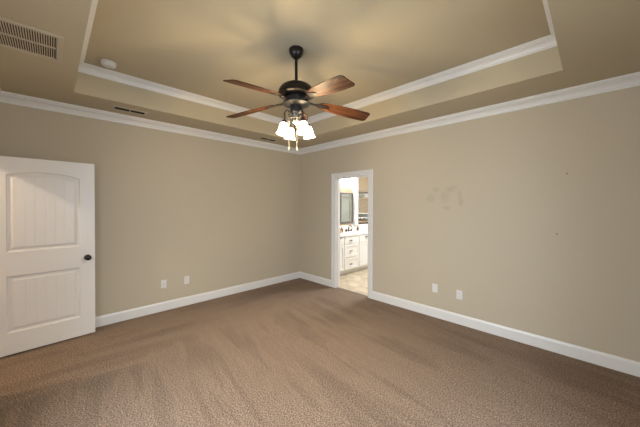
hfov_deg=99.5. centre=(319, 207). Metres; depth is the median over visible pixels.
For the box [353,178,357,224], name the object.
post
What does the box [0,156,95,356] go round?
door
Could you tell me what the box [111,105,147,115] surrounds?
ceiling vent
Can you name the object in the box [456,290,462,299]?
wall outlet
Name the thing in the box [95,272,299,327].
baseboard
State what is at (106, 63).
smoke detector
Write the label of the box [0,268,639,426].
floor
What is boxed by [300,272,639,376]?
baseboard
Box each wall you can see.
[0,102,367,316]
[300,86,639,361]
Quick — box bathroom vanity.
[340,234,367,275]
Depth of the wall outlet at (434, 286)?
3.77 m
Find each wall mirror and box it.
[340,193,352,222]
[358,192,367,223]
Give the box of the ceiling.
[0,0,639,148]
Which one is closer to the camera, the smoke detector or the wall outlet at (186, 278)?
the smoke detector
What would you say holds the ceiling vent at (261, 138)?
in the ceiling
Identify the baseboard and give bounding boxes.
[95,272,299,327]
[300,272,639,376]
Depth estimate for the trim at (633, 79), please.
3.37 m
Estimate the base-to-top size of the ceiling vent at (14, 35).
0.012 m
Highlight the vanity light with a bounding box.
[340,178,355,183]
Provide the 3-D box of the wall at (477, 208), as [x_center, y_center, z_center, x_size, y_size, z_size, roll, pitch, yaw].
[1.356,-0.109,4.107,0.120,3.250,4.960,0,1,-45]
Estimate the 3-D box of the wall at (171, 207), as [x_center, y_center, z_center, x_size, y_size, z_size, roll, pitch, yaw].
[-0.802,-0.126,5.523,7.790,3.250,0.150,0,1,-45]
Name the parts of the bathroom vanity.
cabinet door, drawer, drawer, drawer, cabinet door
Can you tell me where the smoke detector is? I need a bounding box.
[100,59,116,68]
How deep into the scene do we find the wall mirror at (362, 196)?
7.34 m
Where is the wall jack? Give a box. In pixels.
[161,280,166,287]
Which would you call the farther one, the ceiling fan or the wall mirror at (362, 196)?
the wall mirror at (362, 196)
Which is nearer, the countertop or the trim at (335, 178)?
the trim at (335, 178)
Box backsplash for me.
[340,224,367,231]
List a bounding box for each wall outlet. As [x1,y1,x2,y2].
[184,276,188,283]
[432,283,437,292]
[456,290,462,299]
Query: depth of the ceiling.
2.51 m
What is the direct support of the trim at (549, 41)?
attached to the ceiling
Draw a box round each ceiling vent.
[0,17,63,62]
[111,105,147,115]
[257,137,278,141]
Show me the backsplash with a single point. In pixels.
(361, 226)
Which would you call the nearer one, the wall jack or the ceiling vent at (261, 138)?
the wall jack
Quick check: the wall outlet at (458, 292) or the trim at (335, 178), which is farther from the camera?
the trim at (335, 178)
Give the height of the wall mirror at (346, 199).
0.760 m
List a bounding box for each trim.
[0,72,639,154]
[78,0,556,126]
[331,169,372,298]
[338,287,367,295]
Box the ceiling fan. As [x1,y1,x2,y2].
[223,45,369,149]
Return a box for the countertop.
[340,229,367,236]
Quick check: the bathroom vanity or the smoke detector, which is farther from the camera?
the bathroom vanity
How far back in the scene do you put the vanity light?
6.73 m

